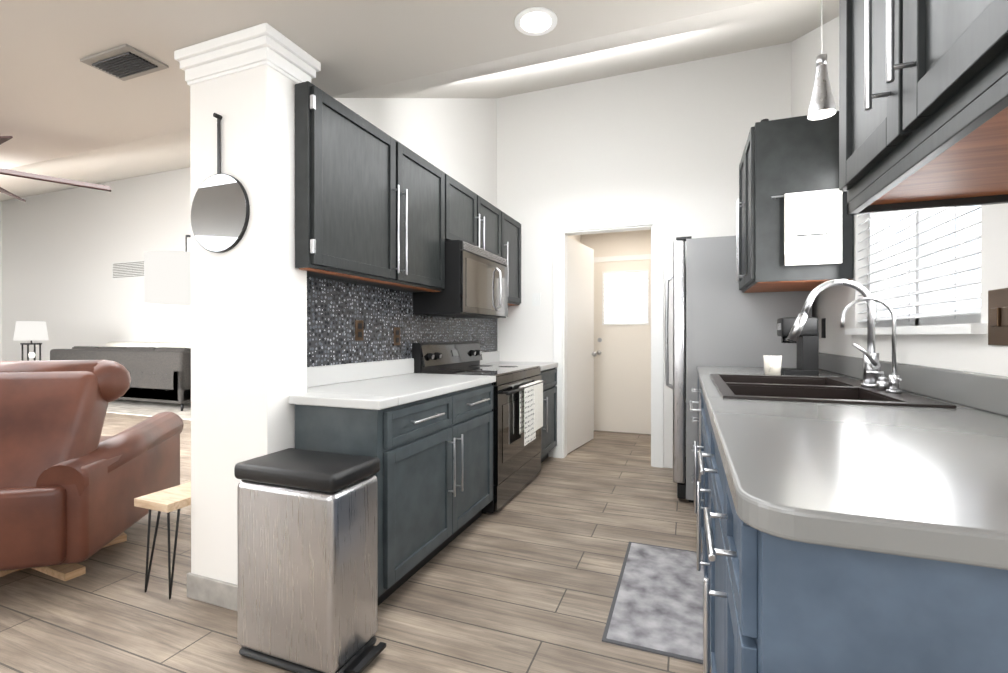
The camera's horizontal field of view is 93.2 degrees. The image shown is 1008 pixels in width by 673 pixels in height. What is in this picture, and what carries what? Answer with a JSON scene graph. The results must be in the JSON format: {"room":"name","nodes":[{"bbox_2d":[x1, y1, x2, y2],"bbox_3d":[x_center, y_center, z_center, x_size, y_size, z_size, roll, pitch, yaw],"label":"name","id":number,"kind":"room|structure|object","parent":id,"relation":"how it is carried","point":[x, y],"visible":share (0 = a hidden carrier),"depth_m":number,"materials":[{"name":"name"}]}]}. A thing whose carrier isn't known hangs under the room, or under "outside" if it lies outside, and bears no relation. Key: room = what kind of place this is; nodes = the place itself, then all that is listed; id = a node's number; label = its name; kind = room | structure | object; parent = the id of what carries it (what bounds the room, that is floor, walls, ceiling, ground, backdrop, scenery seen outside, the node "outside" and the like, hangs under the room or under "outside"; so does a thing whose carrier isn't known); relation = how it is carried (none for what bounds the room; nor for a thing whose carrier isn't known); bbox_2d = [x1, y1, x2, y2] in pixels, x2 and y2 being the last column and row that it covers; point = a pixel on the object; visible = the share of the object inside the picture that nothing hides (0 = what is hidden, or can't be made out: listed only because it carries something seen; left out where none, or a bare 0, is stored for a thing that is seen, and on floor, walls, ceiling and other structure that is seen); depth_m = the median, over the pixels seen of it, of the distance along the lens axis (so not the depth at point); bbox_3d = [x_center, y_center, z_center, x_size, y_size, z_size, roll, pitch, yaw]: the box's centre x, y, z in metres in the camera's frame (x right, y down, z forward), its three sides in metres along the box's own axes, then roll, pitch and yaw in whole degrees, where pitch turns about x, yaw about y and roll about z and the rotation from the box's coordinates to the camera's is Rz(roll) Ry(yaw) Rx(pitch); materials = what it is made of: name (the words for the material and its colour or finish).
{"room":"kitchen","nodes":[
{"label":"kitchen","id":0,"kind":"room"},
{"bbox_2d":[0,201,1,360],"bbox_3d":[-16.022,-1.565,8.485,0.120,5.400,10.720,0,0,21],"label":"wall","id":1,"kind":"structure","parent":0,"point":[0,285],"depth_m":13.34,"materials":[{"name":"white paint"}]},
{"bbox_2d":[13,321,48,360],"bbox_3d":[-8.967,0.424,9.041,0.600,1.420,0.600,0,0,21],"label":"table lamp","id":2,"kind":"object","parent":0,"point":[29,330],"visible":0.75,"depth_m":8.92,"materials":[{"name":"white fabric"}]},
{"bbox_2d":[1,167,190,360],"bbox_3d":[-6.627,-1.570,10.559,16.180,5.400,0.120,0,0,21],"label":"wall","id":3,"kind":"structure","parent":0,"point":[62,251],"depth_m":11.92,"materials":[{"name":"white paint"}]},
{"bbox_2d":[112,260,143,279],"bbox_3d":[-8.931,-1.582,11.365,1.300,0.420,0.024,0,0,21],"label":"air vent","id":4,"kind":"object","parent":3,"relation":"in","point":[128,270],"visible":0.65,"depth_m":11.37,"materials":[{"name":"white metal"}]},
{"bbox_2d":[0,413,710,672],"bbox_3d":[-7.100,1.144,5.114,19.200,0.001,10.800,0,0,21],"label":"floor","id":5,"kind":"structure","parent":0,"point":[525,578],"depth_m":2.11,"materials":[{"name":"brown wood"}]},
{"bbox_2d":[0,360,183,580],"bbox_3d":[-2.402,0.644,2.527,0.880,1.052,1.178,0,0,-14],"label":"leather recliner","id":6,"kind":"object","parent":5,"relation":"on","point":[74,483],"visible":1,"depth_m":2.20,"materials":[{"name":"brown leather"}]},
{"bbox_2d":[106,399,190,419],"bbox_3d":[-5.980,1.129,8.594,4.800,0.012,2.700,0,0,21],"label":"living room rug","id":7,"kind":"object","parent":5,"relation":"on","point":[139,408],"depth_m":7.45,"materials":[{"name":"beige carpet"}]},
{"bbox_2d":[50,346,190,410],"bbox_3d":[-6.171,0.647,8.094,3.300,0.951,0.957,0,0,21],"label":"tufted sofa","id":8,"kind":"object","parent":7,"relation":"on","point":[161,374],"visible":0.56,"depth_m":7.33,"materials":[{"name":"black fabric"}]},
{"bbox_2d":[106,341,190,347],"bbox_3d":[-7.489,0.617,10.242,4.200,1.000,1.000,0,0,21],"label":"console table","id":9,"kind":"object","parent":7,"relation":"on","point":[149,344],"visible":0.08,"depth_m":10.49,"materials":[{"name":"white"}]},
{"bbox_2d":[134,482,190,599],"bbox_3d":[-1.405,0.935,2.453,0.220,0.429,0.790,0,0,21],"label":"side table","id":10,"kind":"object","parent":5,"relation":"on","point":[169,500],"visible":0.42,"depth_m":2.12,"materials":[{"name":"brown wood"}]},
{"bbox_2d":[144,235,190,304],"bbox_3d":[-2.825,0.025,5.186,1.750,2.237,1.280,0,0,21],"label":"arc floor lamp","id":11,"kind":"object","parent":5,"relation":"on","point":[167,277],"visible":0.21,"depth_m":4.77,"materials":[{"name":"white"}]},
{"bbox_2d":[174,23,320,610],"bbox_3d":[-1.137,-0.049,2.129,0.534,2.400,0.304,0,0,21],"label":"post","id":12,"kind":"object","parent":5,"relation":"on","point":[248,333],"visible":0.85,"depth_m":2.02,"materials":[{"name":"white"}]},
{"bbox_2d":[191,113,249,252],"bbox_3d":[-1.215,-0.650,2.023,0.334,0.586,0.030,0,0,21],"label":"mirror","id":13,"kind":"object","parent":12,"relation":"attached to","point":[220,210],"visible":0.98,"depth_m":2.02,"materials":[{"name":"black mirror"}]},
{"bbox_2d":[234,448,385,672],"bbox_3d":[-0.690,0.802,1.740,0.504,0.700,0.268,0,0,21],"label":"trash can","id":14,"kind":"object","parent":5,"relation":"on","point":[307,529],"visible":1,"depth_m":1.63,"materials":[{"name":"silver metal"}]},
{"bbox_2d":[295,383,492,605],"bbox_3d":[-0.544,0.720,2.571,0.659,0.860,1.208,0,0,21],"label":"base cabinet","id":15,"kind":"object","parent":5,"relation":"on","point":[434,474],"visible":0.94,"depth_m":2.18,"materials":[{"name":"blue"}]},
{"bbox_2d":[288,358,495,409],"bbox_3d":[-0.563,0.220,2.563,0.628,0.139,1.232,0,0,21],"label":"countertop","id":16,"kind":"structure","parent":15,"relation":"on","point":[377,385],"depth_m":2.43,"materials":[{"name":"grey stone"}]},
{"bbox_2d":[412,341,545,513],"bbox_3d":[-0.133,0.595,3.598,0.687,1.105,0.996,0,0,21],"label":"range","id":17,"kind":"object","parent":5,"relation":"on","point":[516,465],"visible":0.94,"depth_m":3.33,"materials":[{"name":"black"}]},
{"bbox_2d":[519,383,535,445],"bbox_3d":[0.174,0.559,3.474,0.041,0.418,0.260,0,0,21],"label":"towel","id":18,"kind":"object","parent":17,"relation":"hanging from","point":[526,411],"visible":0.85,"depth_m":3.40,"materials":[{"name":"white fabric"}]},
{"bbox_2d":[531,380,542,430],"bbox_3d":[0.247,0.527,3.660,0.045,0.361,0.220,0,0,21],"label":"towel","id":19,"kind":"object","parent":17,"relation":"hanging from","point":[538,406],"visible":0.75,"depth_m":3.64,"materials":[{"name":"white fabric"}]},
{"bbox_2d":[480,351,557,462],"bbox_3d":[0.135,0.646,4.341,0.659,1.000,0.574,0,0,21],"label":"base cabinet","id":20,"kind":"object","parent":5,"relation":"on","point":[548,372],"visible":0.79,"depth_m":4.31,"materials":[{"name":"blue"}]},
{"bbox_2d":[602,542,710,665],"bbox_3d":[0.746,1.148,2.149,0.455,0.008,0.920,0,0,21],"label":"kitchen mat","id":21,"kind":"object","parent":5,"relation":"on","point":[657,605],"visible":0.64,"depth_m":2.03,"materials":[{"name":"grey fabric"}]},
{"bbox_2d":[693,457,696,508],"bbox_3d":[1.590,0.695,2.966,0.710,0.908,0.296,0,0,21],"label":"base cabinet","id":22,"kind":"object","parent":5,"relation":"on","point":[695,458],"depth_m":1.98,"materials":[{"name":"silver"}]},
{"bbox_2d":[697,421,704,660],"bbox_3d":[1.170,0.802,1.867,0.708,0.699,1.095,0,0,21],"label":"base cabinet","id":23,"kind":"object","parent":5,"relation":"on","point":[701,424],"depth_m":1.50,"materials":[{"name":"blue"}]},
{"bbox_2d":[697,377,705,420],"bbox_3d":[1.441,0.696,2.578,0.710,0.908,0.537,0,0,21],"label":"base cabinet","id":24,"kind":"object","parent":5,"relation":"on","point":[701,402],"depth_m":2.53,"materials":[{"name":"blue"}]},
{"bbox_2d":[705,405,716,672],"bbox_3d":[0.880,0.699,1.111,0.708,0.908,0.756,0,0,21],"label":"base cabinet","id":25,"kind":"object","parent":5,"relation":"on","point":[710,440],"depth_m":1.48,"materials":[{"name":"blue wood"}]},
{"bbox_2d":[665,236,811,501],"bbox_3d":[1.684,0.228,3.575,0.896,1.840,0.860,0,0,21],"label":"refrigerator","id":26,"kind":"object","parent":5,"relation":"on","point":[729,323],"visible":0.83,"depth_m":3.23,"materials":[{"name":"grey metal"}]},
{"bbox_2d":[713,445,1007,672],"bbox_3d":[0.716,0.701,0.683,0.708,0.908,0.393,0,0,21],"label":"base cabinet","id":27,"kind":"object","parent":5,"relation":"on","point":[773,604],"depth_m":0.59,"materials":[{"name":"blue wood"}]},
{"bbox_2d":[697,352,1007,569],"bbox_3d":[1.133,0.172,1.781,0.716,0.140,2.835,0,0,21],"label":"countertop","id":28,"kind":"structure","parent":27,"relation":"on","point":[929,483],"depth_m":0.76,"materials":[{"name":"grey stone"}]},
{"bbox_2d":[763,355,781,374],"bbox_3d":[1.404,0.150,2.487,0.086,0.100,0.117,0,0,21],"label":"mug","id":29,"kind":"object","parent":28,"relation":"on","point":[772,364],"visible":1,"depth_m":2.47,"materials":[{"name":"white ceramic"}]},
{"bbox_2d":[777,317,818,375],"bbox_3d":[1.561,0.050,2.540,0.166,0.300,0.160,0,0,21],"label":"coffee maker","id":30,"kind":"object","parent":28,"relation":"on","point":[808,352],"visible":0.9,"depth_m":2.46,"materials":[{"name":"black plastic"}]},
{"bbox_2d":[710,374,955,407],"bbox_3d":[1.168,0.303,1.899,0.600,0.220,0.960,0,0,21],"label":"drop-in sink","id":31,"kind":"object","parent":28,"relation":"in","point":[845,390],"visible":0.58,"depth_m":1.86,"materials":[{"name":"black"}]},
{"bbox_2d":[866,371,888,389],"bbox_3d":[1.363,0.159,1.738,0.069,0.068,0.038,0,0,21],"label":"soap dispenser","id":32,"kind":"object","parent":31,"relation":"on","point":[882,382],"visible":0.94,"depth_m":1.73,"materials":[{"name":"silver metal"}]},
{"bbox_2d":[787,279,879,387],"bbox_3d":[1.285,-0.016,1.857,0.315,0.417,0.098,0,0,21],"label":"faucet","id":33,"kind":"object","parent":28,"relation":"on","point":[871,359],"visible":0.92,"depth_m":1.83,"materials":[{"name":"silver metal"}]},
{"bbox_2d":[840,297,901,392],"bbox_3d":[1.274,0.028,1.650,0.177,0.331,0.073,0,0,21],"label":"filter faucet","id":34,"kind":"object","parent":28,"relation":"on","point":[894,379],"visible":1,"depth_m":1.64,"materials":[{"name":"silver metal"}]},
{"bbox_2d":[334,98,496,207],"bbox_3d":[-0.623,-1.502,3.454,0.120,5.300,2.770,0,0,21],"label":"wall","id":35,"kind":"structure","parent":0,"point":[455,139],"depth_m":3.78,"materials":[{"name":"white paint"}]},
{"bbox_2d":[295,85,406,288],"bbox_3d":[-0.804,-0.699,2.445,0.256,0.800,0.638,0,0,21],"label":"upper cabinet","id":36,"kind":"object","parent":35,"relation":"attached to","point":[375,206],"depth_m":2.27,"materials":[{"name":"black wood"}]},
{"bbox_2d":[307,276,496,366],"bbox_3d":[-0.549,-0.037,3.472,0.006,0.570,2.690,0,0,21],"label":"backsplash","id":37,"kind":"structure","parent":35,"relation":"attached to","point":[336,309],"depth_m":2.83,"materials":[{"name":"grey tile"}]},
{"bbox_2d":[355,320,363,340],"bbox_3d":[-0.827,-0.035,2.727,0.009,0.116,0.070,0,0,21],"label":"electrical outlet plate","id":38,"kind":"object","parent":37,"relation":"attached to","point":[359,330],"visible":1,"depth_m":2.72,"materials":[{"name":"brown metal"}]},
{"bbox_2d":[394,327,399,344],"bbox_3d":[-0.691,-0.001,3.082,0.009,0.116,0.070,0,0,21],"label":"electrical outlet plate","id":39,"kind":"object","parent":37,"relation":"attached to","point":[396,335],"visible":1,"depth_m":3.07,"materials":[{"name":"brown metal"}]},
{"bbox_2d":[391,148,450,291],"bbox_3d":[-0.610,-0.701,2.952,0.256,0.800,0.692,0,0,21],"label":"upper cabinet","id":40,"kind":"object","parent":35,"relation":"attached to","point":[428,187],"depth_m":2.96,"materials":[{"name":"black wood"}]},
{"bbox_2d":[451,177,502,256],"bbox_3d":[-0.325,-0.873,3.695,0.256,0.460,1.030,0,0,21],"label":"upper cabinet","id":41,"kind":"object","parent":35,"relation":"attached to","point":[475,221],"depth_m":3.60,"materials":[{"name":"black wood"}]},
{"bbox_2d":[413,240,507,317],"bbox_3d":[-0.276,-0.395,3.589,0.425,0.486,0.855,0,0,21],"label":"microwave","id":42,"kind":"object","parent":41,"relation":"attached to","point":[476,282],"visible":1,"depth_m":3.26,"materials":[{"name":"silver"}]},
{"bbox_2d":[503,212,520,305],"bbox_3d":[-0.055,-0.704,4.400,0.256,0.800,0.593,0,0,21],"label":"upper cabinet","id":43,"kind":"object","parent":35,"relation":"attached to","point":[511,228],"depth_m":4.42,"materials":[{"name":"black wood"}]},
{"bbox_2d":[0,0,838,200],"bbox_3d":[-7.193,-2.582,5.140,19.000,2.651,10.800,0,0,21],"label":"ceiling","id":44,"kind":"structure","parent":0,"point":[58,98],"depth_m":2.20,"materials":[{"name":"grey paint"}]},
{"bbox_2d":[0,136,110,201],"bbox_3d":[-3.214,-1.100,2.738,1.412,0.300,1.420,0,0,21],"label":"ceiling fan","id":45,"kind":"object","parent":44,"relation":"hanging from","point":[3,139],"visible":1,"depth_m":3.06,"materials":[{"name":"black wood"}]},
{"bbox_2d":[80,44,168,80],"bbox_3d":[-1.726,-1.238,2.169,0.320,0.021,0.180,0,0,21],"label":"ceiling vent","id":46,"kind":"object","parent":44,"relation":"in","point":[124,62],"visible":1,"depth_m":2.15,"materials":[{"name":"grey metal"}]},
{"bbox_2d":[515,7,556,35],"bbox_3d":[0.126,-1.245,1.887,0.170,0.006,0.170,0,0,21],"label":"recessed light","id":47,"kind":"object","parent":44,"relation":"in","point":[534,21],"visible":1,"depth_m":1.88,"materials":[{"name":"white"}]},
{"bbox_2d":[807,0,835,119],"bbox_3d":[1.114,-1.012,1.670,0.100,0.470,0.100,0,0,21],"label":"pendant lamp","id":48,"kind":"object","parent":44,"relation":"hanging from","point":[822,105],"visible":1,"depth_m":1.66,"materials":[{"name":"silver metal"}]},
{"bbox_2d":[567,230,650,256],"bbox_3d":[1.235,-0.156,5.117,1.280,2.600,1.420,0,0,21],"label":"wall","id":49,"kind":"structure","parent":0,"point":[637,242],"depth_m":5.71,"materials":[{"name":"white paint"}]},
{"bbox_2d":[567,237,596,453],"bbox_3d":[0.814,0.084,4.947,0.195,2.100,0.786,0,0,21],"label":"open interior door","id":50,"kind":"structure","parent":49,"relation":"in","point":[581,354],"depth_m":4.92,"materials":[{"name":"white wood"}]},
{"bbox_2d":[594,254,650,433],"bbox_3d":[1.411,0.092,5.633,0.820,2.100,0.123,0,0,21],"label":"exterior door","id":51,"kind":"structure","parent":49,"relation":"in","point":[622,343],"depth_m":5.66,"materials":[{"name":"white wood"}]},
{"bbox_2d":[497,42,790,467],"bbox_3d":[1.137,-1.504,4.327,2.780,5.300,0.120,0,0,21],"label":"wall","id":52,"kind":"structure","parent":0,"point":[669,141],"depth_m":4.26,"materials":[{"name":"white paint"}]},
{"bbox_2d":[553,213,663,467],"bbox_3d":[0.951,0.036,4.392,0.990,2.220,0.138,0,0,21],"label":"door frame","id":53,"kind":"structure","parent":52,"relation":"attached to","point":[654,223],"depth_m":4.30,"materials":[{"name":"white wood"}]},
{"bbox_2d":[791,16,1007,376],"bbox_3d":[1.025,-1.494,0.321,0.120,5.300,7.680,0,0,21],"label":"wall","id":54,"kind":"structure","parent":0,"point":[976,353],"depth_m":2.32,"materials":[{"name":"white paint"}]},
{"bbox_2d":[736,111,853,292],"bbox_3d":[1.631,-0.726,2.774,0.499,0.879,0.650,0,0,21],"label":"upper cabinet","id":55,"kind":"object","parent":54,"relation":"attached to","point":[784,156],"visible":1,"depth_m":2.50,"materials":[{"name":"black wood"}]},
{"bbox_2d":[771,189,846,265],"bbox_3d":[1.553,-0.549,2.430,0.338,0.369,0.047,0,0,21],"label":"towel","id":56,"kind":"object","parent":55,"relation":"attached to","point":[812,227],"visible":0.9,"depth_m":2.40,"materials":[{"name":"white fabric"}]},
{"bbox_2d":[821,318,825,337],"bbox_3d":[1.945,-0.051,2.901,0.006,0.120,0.070,0,0,21],"label":"electrical outlet plate","id":57,"kind":"object","parent":54,"relation":"attached to","point":[823,327],"visible":0.93,"depth_m":2.89,"materials":[{"name":"black plastic"}]},
{"bbox_2d":[845,205,986,334],"bbox_3d":[1.626,-0.468,1.828,0.235,1.460,1.680,0,0,21],"label":"window","id":58,"kind":"structure","parent":54,"relation":"in","point":[932,269],"depth_m":1.85,"materials":[{"name":"white"}]},
{"bbox_2d":[839,0,1007,211],"bbox_3d":[0.916,-0.775,0.781,0.408,0.860,0.854,0,0,21],"label":"upper cabinet","id":59,"kind":"object","parent":54,"relation":"attached to","point":[923,104],"depth_m":0.90,"materials":[{"name":"black wood"}]},
{"bbox_2d":[987,0,1007,75],"bbox_3d":[0.697,-0.773,0.212,0.408,0.860,0.638,0,0,21],"label":"upper cabinet","id":60,"kind":"object","parent":54,"relation":"attached to","point":[997,10],"depth_m":0.62,"materials":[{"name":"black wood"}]},
{"bbox_2d":[988,288,1007,345],"bbox_3d":[1.305,-0.051,1.246,0.016,0.150,0.140,0,0,21],"label":"switch plate","id":61,"kind":"object","parent":54,"relation":"attached to","point":[997,316],"visible":1,"depth_m":1.26,"materials":[{"name":"brown metal"}]}
]}

